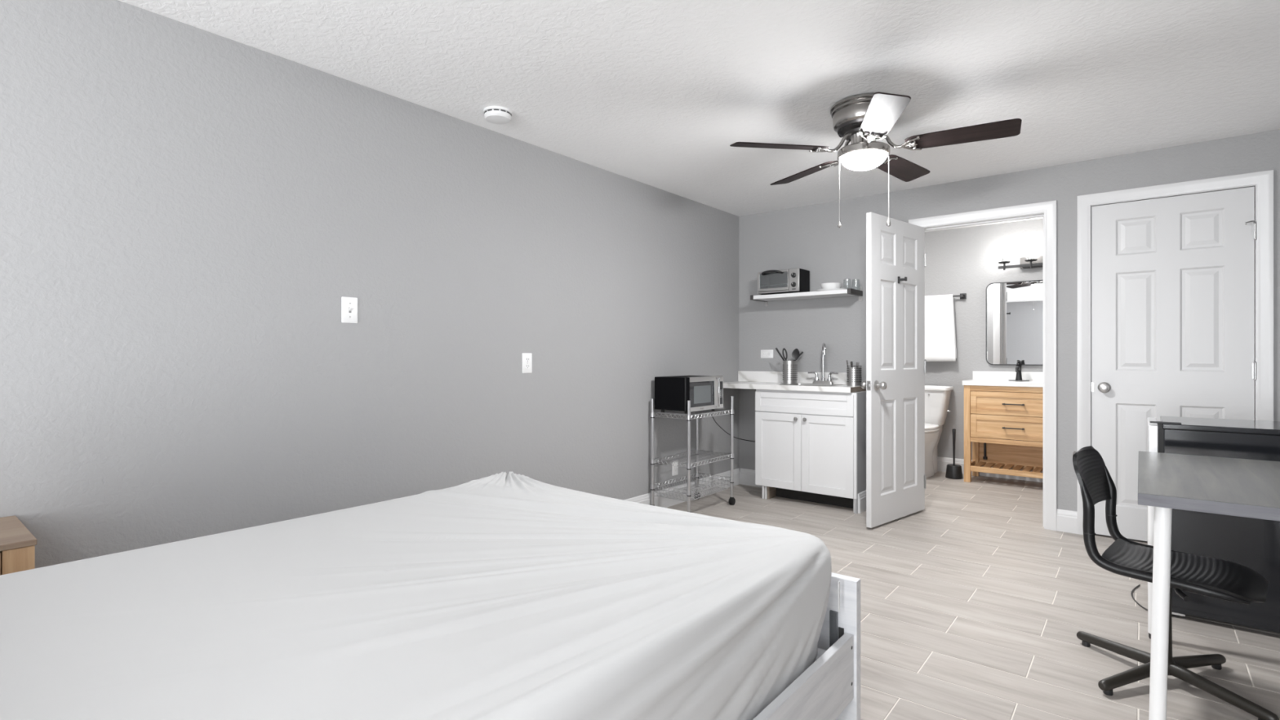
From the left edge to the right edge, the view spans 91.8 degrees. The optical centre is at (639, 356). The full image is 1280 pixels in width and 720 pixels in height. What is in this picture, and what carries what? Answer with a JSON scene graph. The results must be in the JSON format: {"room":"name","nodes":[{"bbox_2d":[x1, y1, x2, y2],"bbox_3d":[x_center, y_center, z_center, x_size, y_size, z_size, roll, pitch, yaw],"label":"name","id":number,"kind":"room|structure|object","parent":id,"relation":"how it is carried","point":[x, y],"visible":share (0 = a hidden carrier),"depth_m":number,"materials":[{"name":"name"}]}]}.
{"room":"studio apartment","nodes":[
{"label":"studio apartment","id":0,"kind":"room"},
{"bbox_2d":[0,0,738,568],"bbox_3d":[-1.688,-0.055,2.378,0.120,2.350,8.240,0,0,39],"label":"wall","id":1,"kind":"structure","parent":0,"point":[188,213],"depth_m":2.57,"materials":[{"name":"grey paint"}]},
{"bbox_2d":[341,297,357,323],"bbox_3d":[-1.290,-0.206,2.762,0.017,0.115,0.071,0,0,39],"label":"light switch","id":2,"kind":"object","parent":1,"relation":"attached to","point":[348,304],"visible":1,"depth_m":2.76,"materials":[{"name":"white plastic"}]},
{"bbox_2d":[521,353,532,373],"bbox_3d":[-0.648,0.039,3.564,0.008,0.115,0.071,0,0,39],"label":"wall outlet","id":3,"kind":"object","parent":1,"relation":"attached to","point":[526,358],"visible":1,"depth_m":3.56,"materials":[{"name":"white plastic"}]},
{"bbox_2d":[524,357,529,362],"bbox_3d":[-0.646,0.019,3.563,0.003,0.029,0.034,0,0,39],"label":"socket","id":4,"kind":"object","parent":3,"relation":"attached to","point":[526,359],"depth_m":3.56,"materials":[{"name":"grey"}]},
{"bbox_2d":[524,364,529,368],"bbox_3d":[-0.646,0.059,3.563,0.003,0.029,0.034,0,0,39],"label":"socket","id":5,"kind":"object","parent":3,"relation":"attached to","point":[526,366],"depth_m":3.56,"materials":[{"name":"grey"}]},
{"bbox_2d":[671,459,678,475],"bbox_3d":[0.268,0.845,4.700,0.007,0.115,0.071,0,0,39],"label":"blank wall plate","id":6,"kind":"object","parent":1,"relation":"attached to","point":[674,468],"visible":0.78,"depth_m":4.69,"materials":[{"name":"white plastic"}]},
{"bbox_2d":[623,467,740,507],"bbox_3d":[-1.635,1.051,2.336,0.016,0.138,8.000,0,0,39],"label":"baseboard","id":7,"kind":"structure","parent":1,"relation":"attached to","point":[646,499],"depth_m":4.74,"materials":[{"name":"white paint"}]},
{"bbox_2d":[119,0,1279,231],"bbox_3d":[0.242,-1.280,1.952,3.620,0.100,9.960,0,0,39],"label":"ceiling","id":8,"kind":"structure","parent":0,"point":[658,94],"depth_m":2.69,"materials":[{"name":"white paint"}]},
{"bbox_2d":[483,106,511,124],"bbox_3d":[-0.714,-1.207,3.115,0.140,0.046,0.140,0,0,39],"label":"smoke detector","id":9,"kind":"object","parent":8,"relation":"attached to","point":[492,114],"visible":1,"depth_m":3.07,"materials":[{"name":"white plastic"}]},
{"bbox_2d":[729,92,1022,227],"bbox_3d":[1.128,-0.929,3.051,1.275,0.601,1.264,0,0,39],"label":"ceiling fan","id":10,"kind":"object","parent":8,"relation":"hanging from","point":[864,119],"visible":1,"depth_m":2.94,"materials":[{"name":"black wood"}]},
{"bbox_2d":[666,471,1279,719],"bbox_3d":[0.242,1.170,1.952,3.620,0.100,9.960,0,0,39],"label":"floor","id":11,"kind":"structure","parent":0,"point":[971,608],"depth_m":2.65,"materials":[{"name":"white tile"}]},
{"bbox_2d":[0,515,36,575],"bbox_3d":[-1.937,0.809,1.631,0.423,0.622,0.461,0,0,39],"label":"nightstand","id":12,"kind":"object","parent":11,"relation":"on","point":[17,543],"visible":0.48,"depth_m":1.68,"materials":[{"name":"brown wood"}]},
{"bbox_2d":[650,395,735,512],"bbox_3d":[0.392,0.710,4.553,0.348,0.820,0.624,0,0,39],"label":"utility cart","id":13,"kind":"object","parent":11,"relation":"on","point":[697,495],"visible":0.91,"depth_m":4.49,"materials":[{"name":"silver metal"}]},
{"bbox_2d":[654,375,723,413],"bbox_3d":[0.371,0.272,4.505,0.334,0.256,0.448,0,0,39],"label":"microwave oven","id":14,"kind":"object","parent":13,"relation":"on","point":[704,392],"visible":0.98,"depth_m":4.37,"materials":[{"name":"black metal"}]},
{"bbox_2d":[710,413,755,441],"bbox_3d":[0.718,0.525,4.993,0.932,0.416,0.069,0,0,-30],"label":"power cord","id":15,"kind":"object","parent":14,"relation":"attached to","point":[710,413],"visible":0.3,"depth_m":5.01,"materials":[{"name":"black plastic"}]},
{"bbox_2d":[653,472,731,501],"bbox_3d":[0.392,0.956,4.553,0.319,0.087,0.576,0,0,39],"label":"shelf","id":16,"kind":"object","parent":13,"relation":"on","point":[688,494],"depth_m":4.52,"materials":[{"name":"grey metal"}]},
{"bbox_2d":[653,408,731,419],"bbox_3d":[0.392,0.417,4.553,0.319,0.032,0.575,0,0,39],"label":"shelf","id":17,"kind":"object","parent":13,"relation":"attached to","point":[689,415],"depth_m":4.42,"materials":[{"name":"silver metal"}]},
{"bbox_2d":[653,449,731,467],"bbox_3d":[0.392,0.749,4.553,0.319,0.032,0.575,0,0,39],"label":"shelf","id":18,"kind":"object","parent":13,"relation":"attached to","point":[689,464],"depth_m":4.50,"materials":[{"name":"silver metal"}]},
{"bbox_2d":[752,572,860,719],"bbox_3d":[-0.633,0.645,1.566,1.638,0.950,2.111,0,0,39],"label":"frame","id":19,"kind":"object","parent":11,"relation":"on","point":[828,689],"visible":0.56,"depth_m":1.78,"materials":[{"name":"white wood"}]},
{"bbox_2d":[0,471,839,719],"bbox_3d":[-0.630,0.686,1.565,1.563,0.356,2.015,0,0,39],"label":"mattress","id":20,"kind":"object","parent":19,"relation":"on","point":[502,596],"visible":1,"depth_m":1.34,"materials":[{"name":"grey fabric"}]},
{"bbox_2d":[755,389,866,513],"bbox_3d":[1.345,0.690,4.794,0.822,0.860,0.428,0,0,39],"label":"base cabinet","id":21,"kind":"object","parent":11,"relation":"on","point":[811,446],"visible":0.92,"depth_m":4.62,"materials":[{"name":"white paint"}]},
{"bbox_2d":[723,370,866,392],"bbox_3d":[1.184,0.193,4.928,1.144,0.130,0.424,0,0,39],"label":"countertop","id":22,"kind":"structure","parent":21,"relation":"on","point":[773,380],"depth_m":4.94,"materials":[{"name":"stone"}]},
{"bbox_2d":[782,360,797,383],"bbox_3d":[1.207,0.125,4.990,0.116,0.181,0.116,0,0,39],"label":"utensil holder","id":23,"kind":"object","parent":22,"relation":"on","point":[789,367],"visible":1,"depth_m":4.94,"materials":[{"name":"silver metal"}]},
{"bbox_2d":[775,347,785,360],"bbox_3d":[1.171,0.049,4.994,0.160,0.239,0.015,0,0,1],"label":"spatula","id":24,"kind":"object","parent":23,"relation":"in","point":[776,348],"visible":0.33,"depth_m":4.99,"materials":[{"name":"black plastic"}]},
{"bbox_2d":[782,347,787,360],"bbox_3d":[1.175,0.072,4.970,0.068,0.275,0.013,0,0,-7],"label":"slotted spoon","id":25,"kind":"object","parent":23,"relation":"in","point":[784,348],"visible":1,"depth_m":4.97,"materials":[{"name":"black plastic"}]},
{"bbox_2d":[791,348,799,360],"bbox_3d":[1.251,0.073,4.974,0.064,0.271,0.018,0,0,0],"label":"serving spoon","id":26,"kind":"object","parent":23,"relation":"in","point":[795,354],"visible":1,"depth_m":4.97,"materials":[{"name":"black plastic"}]},
{"bbox_2d":[781,382,842,386],"bbox_3d":[1.331,0.279,4.806,0.396,0.125,0.346,0,0,39],"label":"sink","id":27,"kind":"object","parent":22,"relation":"in","point":[797,384],"visible":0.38,"depth_m":4.86,"materials":[{"name":"silver metal"}]},
{"bbox_2d":[808,342,838,384],"bbox_3d":[1.424,0.057,4.856,0.248,0.322,0.106,0,0,39],"label":"kitchen faucet","id":28,"kind":"object","parent":22,"relation":"on","point":[829,381],"visible":1,"depth_m":4.87,"materials":[{"name":"silver metal"}]},
{"bbox_2d":[846,365,862,386],"bbox_3d":[1.608,0.144,4.653,0.105,0.150,0.105,0,0,39],"label":"holder","id":29,"kind":"object","parent":22,"relation":"on","point":[853,374],"visible":0.98,"depth_m":4.61,"materials":[{"name":"silver metal"}]},
{"bbox_2d":[924,385,953,477],"bbox_3d":[2.614,0.702,5.834,0.480,0.836,0.711,0,0,39],"label":"toilet","id":30,"kind":"object","parent":11,"relation":"on","point":[937,397],"visible":0.41,"depth_m":5.87,"materials":[{"name":"white ceramic"}]},
{"bbox_2d":[945,428,962,479],"bbox_3d":[2.893,0.893,5.711,0.144,0.451,0.144,0,0,39],"label":"toilet brush","id":31,"kind":"object","parent":11,"relation":"on","point":[953,471],"visible":1,"depth_m":5.68,"materials":[{"name":"black plastic"}]},
{"bbox_2d":[964,385,1043,482],"bbox_3d":[3.311,0.689,5.444,0.770,0.862,0.435,0,0,39],"label":"bathroom vanity","id":32,"kind":"object","parent":11,"relation":"on","point":[1003,424],"visible":0.77,"depth_m":5.42,"materials":[{"name":"brown wood"}]},
{"bbox_2d":[962,371,1043,387],"bbox_3d":[3.320,0.199,5.456,0.790,0.118,0.438,0,0,39],"label":"countertop","id":33,"kind":"structure","parent":32,"relation":"on","point":[980,378],"depth_m":5.53,"materials":[{"name":"white stone"}]},
{"bbox_2d":[1008,360,1029,381],"bbox_3d":[3.347,0.124,5.488,0.160,0.187,0.152,0,0,39],"label":"vanity faucet","id":34,"kind":"object","parent":33,"relation":"on","point":[1018,369],"visible":0.99,"depth_m":5.51,"materials":[{"name":"black metal"}]},
{"bbox_2d":[1130,584,1147,610],"bbox_3d":[2.316,1.115,2.858,0.082,0.005,0.410,0,0,25],"label":"power cord","id":35,"kind":"object","parent":11,"relation":"on","point":[1139,584],"visible":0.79,"depth_m":2.86,"materials":[{"name":"black plastic"}]},
{"bbox_2d":[1072,445,1279,719],"bbox_3d":[1.815,0.732,2.141,0.535,0.775,0.483,0,0,33],"label":"desk chair","id":36,"kind":"object","parent":11,"relation":"on","point":[1220,579],"visible":0.94,"depth_m":2.12,"materials":[{"name":"black plastic"}]},
{"bbox_2d":[1137,451,1279,719],"bbox_3d":[1.955,0.753,1.951,0.604,0.734,0.995,0,0,39],"label":"desk","id":37,"kind":"object","parent":11,"relation":"on","point":[1233,486],"visible":0.98,"depth_m":1.76,"materials":[{"name":"white wood"}]},
{"bbox_2d":[1146,416,1279,632],"bbox_3d":[2.579,0.703,2.710,0.556,0.835,0.451,0,0,39],"label":"mini fridge","id":38,"kind":"object","parent":11,"relation":"on","point":[1254,544],"visible":0.63,"depth_m":2.56,"materials":[{"name":"black"}]},
{"bbox_2d":[924,217,1043,459],"bbox_3d":[3.144,-0.055,5.945,2.520,2.350,0.100,0,0,39],"label":"wall","id":39,"kind":"structure","parent":0,"point":[959,260],"depth_m":5.91,"materials":[{"name":"grey paint"}]},
{"bbox_2d":[952,293,966,299],"bbox_3d":[2.831,-0.574,6.084,0.654,0.054,0.075,0,0,39],"label":"towel bar","id":40,"kind":"object","parent":39,"relation":"attached to","point":[963,295],"visible":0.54,"depth_m":5.91,"materials":[{"name":"black metal"}]},
{"bbox_2d":[924,293,956,361],"bbox_3d":[2.864,-0.271,6.017,0.376,0.645,0.058,0,0,39],"label":"hand towel","id":41,"kind":"object","parent":40,"relation":"hanging from","point":[940,320],"visible":0.77,"depth_m":5.97,"materials":[{"name":"white fabric"}]},
{"bbox_2d":[937,456,1043,482],"bbox_3d":[2.597,1.051,5.268,2.320,0.138,1.640,0,0,39],"label":"baseboard","id":42,"kind":"structure","parent":39,"relation":"attached to","point":[942,462],"depth_m":5.91,"materials":[{"name":"white paint"}]},
{"bbox_2d":[973,371,1043,381],"bbox_3d":[3.454,0.179,5.617,0.784,0.078,0.019,0,0,39],"label":"backsplash","id":43,"kind":"structure","parent":39,"relation":"attached to","point":[1002,375],"depth_m":5.69,"materials":[{"name":"white stone"}]},
{"bbox_2d":[986,280,1043,365],"bbox_3d":[3.452,-0.300,5.614,0.564,0.760,0.024,0,0,39],"label":"bathroom mirror","id":44,"kind":"object","parent":39,"relation":"attached to","point":[1014,309],"visible":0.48,"depth_m":5.64,"materials":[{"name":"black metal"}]},
{"bbox_2d":[998,247,1043,270],"bbox_3d":[3.476,-0.885,5.506,0.510,0.210,0.164,0,0,39],"label":"vanity light","id":45,"kind":"object","parent":39,"relation":"attached to","point":[1030,262],"visible":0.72,"depth_m":5.54,"materials":[{"name":"grey metal"}]},
{"bbox_2d":[738,128,1279,511],"bbox_3d":[2.286,-0.055,4.389,3.540,2.350,0.120,0,0,39],"label":"wall","id":46,"kind":"structure","parent":0,"point":[809,237],"depth_m":4.56,"materials":[{"name":"grey paint"}]},
{"bbox_2d":[760,349,773,358],"bbox_3d":[1.080,-0.020,5.279,0.115,0.071,0.008,0,0,39],"label":"kitchen outlet","id":47,"kind":"object","parent":46,"relation":"attached to","point":[764,353],"visible":1,"depth_m":5.28,"materials":[{"name":"white plastic"}]},
{"bbox_2d":[737,370,846,384],"bbox_3d":[1.272,0.174,5.117,1.043,0.092,0.019,0,0,39],"label":"backsplash","id":48,"kind":"structure","parent":46,"relation":"attached to","point":[743,375],"depth_m":5.19,"materials":[{"name":"stone"}]},
{"bbox_2d":[750,286,862,306],"bbox_3d":[1.310,-0.483,4.934,0.834,0.114,0.254,0,0,39],"label":"wall shelf","id":49,"kind":"object","parent":46,"relation":"attached to","point":[849,291],"visible":0.97,"depth_m":4.84,"materials":[{"name":"white paint"}]},
{"bbox_2d":[757,268,809,294],"bbox_3d":[1.156,-0.595,5.040,0.364,0.194,0.246,0,0,39],"label":"toaster oven","id":50,"kind":"object","parent":49,"relation":"on","point":[792,280],"visible":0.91,"depth_m":5.00,"materials":[{"name":"silver metal"}]},
{"bbox_2d":[757,289,788,293],"bbox_3d":[1.075,-0.519,5.009,0.276,0.013,0.015,0,0,39],"label":"tray","id":51,"kind":"object","parent":50,"relation":"on","point":[765,291],"depth_m":5.02,"materials":[{"name":"silver metal"}]},
{"bbox_2d":[816,288,845,291],"bbox_3d":[1.485,-0.506,4.793,0.238,0.015,0.238,0,0,39],"label":"dinner plate","id":52,"kind":"object","parent":49,"relation":"on","point":[827,289],"visible":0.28,"depth_m":4.70,"materials":[{"name":"white ceramic"}]},
{"bbox_2d":[820,284,841,288],"bbox_3d":[1.479,-0.528,4.798,0.158,0.046,0.158,0,0,39],"label":"bowl","id":53,"kind":"object","parent":52,"relation":"on","point":[824,286],"visible":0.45,"depth_m":4.74,"materials":[{"name":"white ceramic"}]},
{"bbox_2d":[820,282,841,284],"bbox_3d":[1.479,-0.538,4.798,0.158,0.046,0.158,0,0,39],"label":"bowl","id":54,"kind":"object","parent":53,"relation":"in","point":[828,282],"visible":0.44,"depth_m":4.73,"materials":[{"name":"white ceramic"}]},
{"bbox_2d":[861,212,926,528],"bbox_3d":[1.761,0.088,4.247,0.772,2.032,0.163,0,0,-41],"label":"door","id":55,"kind":"structure","parent":46,"relation":"in","point":[894,384],"depth_m":4.20,"materials":[{"name":"white paint"}]},
{"bbox_2d":[739,468,1076,533],"bbox_3d":[2.203,1.051,4.369,3.404,0.138,0.016,0,0,39],"label":"baseboard","id":56,"kind":"structure","parent":46,"relation":"attached to","point":[1066,520],"depth_m":3.97,"materials":[{"name":"white paint"}]},
{"bbox_2d":[908,200,1057,530],"bbox_3d":[2.362,0.059,4.315,0.906,2.122,0.139,0,0,39],"label":"door frame","id":57,"kind":"structure","parent":46,"relation":"attached to","point":[1046,210],"depth_m":4.01,"materials":[{"name":"white paint"}]},
{"bbox_2d":[1091,186,1256,541],"bbox_3d":[3.110,0.085,3.635,0.752,2.046,0.099,0,0,39],"label":"door","id":58,"kind":"structure","parent":46,"relation":"in","point":[1173,277],"depth_m":3.67,"materials":[{"name":"white paint"}]},
{"bbox_2d":[1076,169,1274,534],"bbox_3d":[3.125,0.054,3.671,0.874,2.132,0.094,0,0,39],"label":"door frame","id":59,"kind":"structure","parent":46,"relation":"attached to","point":[1263,182],"depth_m":3.54,"materials":[{"name":"white paint"}]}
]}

